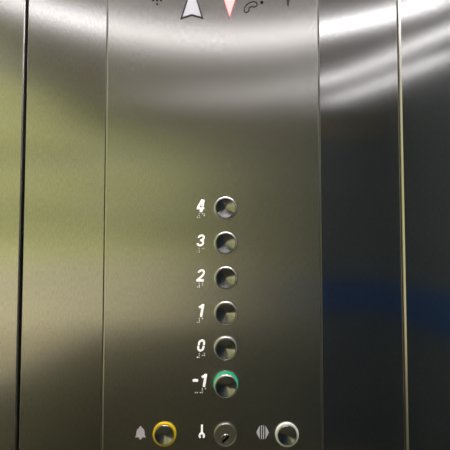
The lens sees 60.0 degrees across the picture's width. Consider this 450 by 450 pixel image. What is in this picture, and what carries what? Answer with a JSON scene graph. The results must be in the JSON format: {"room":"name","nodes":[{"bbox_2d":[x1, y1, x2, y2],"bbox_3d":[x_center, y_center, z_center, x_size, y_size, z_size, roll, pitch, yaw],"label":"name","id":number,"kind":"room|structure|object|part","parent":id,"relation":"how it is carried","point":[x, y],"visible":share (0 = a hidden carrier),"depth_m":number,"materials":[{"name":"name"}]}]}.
{"room":"elevator interior","nodes":[
{"label":"elevator interior","id":0,"kind":"room"},
{"bbox_2d":[0,0,449,449],"bbox_3d":[0.150,0.274,0.555,2.187,2.260,0.097,0,-2,1],"label":"wall","id":1,"kind":"structure","parent":0,"point":[61,383],"depth_m":0.53,"materials":[{"name":"metal"}]},
{"bbox_2d":[102,0,322,449],"bbox_3d":[-0.017,0.272,0.517,0.293,2.260,0.022,0,-2,0],"label":"control panel","id":2,"kind":"object","parent":1,"relation":"attached to","point":[207,101],"depth_m":0.53,"materials":[{"name":"metal"}]},
{"bbox_3d":[-0.080,0.276,0.514,0.031,0.031,0.005,0,-2,0],"label":"push button","id":3,"kind":"part","parent":2,"relation":"part of","materials":[{"name":"silver metal"}]},
{"bbox_3d":[0.001,0.211,0.513,0.033,0.033,0.010,0,-2,0],"label":"push button","id":4,"kind":"part","parent":2,"relation":"part of","materials":[{"name":"silver metal"}]},
{"bbox_2d":[214,423,236,446],"bbox_3d":[0.001,0.277,0.514,0.030,0.030,0.004,0,-2,0],"label":"keyhole","id":5,"kind":"object","parent":2,"relation":"attached to","point":[225,434],"visible":1,"depth_m":0.51,"materials":[{"name":"silver metal"}]},
{"bbox_3d":[0.001,0.164,0.518,0.031,0.031,0.005,0,-2,0],"label":"push button","id":6,"kind":"part","parent":2,"relation":"part of","materials":[{"name":"silver metal"}]},
{"bbox_3d":[0.001,0.117,0.520,0.031,0.031,0.005,0,-2,0],"label":"push button","id":7,"kind":"part","parent":2,"relation":"part of","materials":[{"name":"silver metal"}]},
{"bbox_3d":[0.001,0.071,0.522,0.031,0.031,0.005,0,-2,0],"label":"push button","id":8,"kind":"part","parent":2,"relation":"part of","materials":[{"name":"silver metal"}]},
{"bbox_3d":[0.001,0.025,0.524,0.031,0.031,0.005,0,-2,0],"label":"push button","id":9,"kind":"part","parent":2,"relation":"part of","materials":[{"name":"silver metal"}]},
{"bbox_3d":[0.001,-0.023,0.526,0.031,0.031,0.005,0,-2,0],"label":"push button","id":10,"kind":"part","parent":2,"relation":"part of","materials":[{"name":"silver metal"}]},
{"bbox_3d":[0.082,0.277,0.514,0.031,0.031,0.005,0,-2,0],"label":"push button","id":11,"kind":"part","parent":2,"relation":"part of","materials":[{"name":"silver metal"}]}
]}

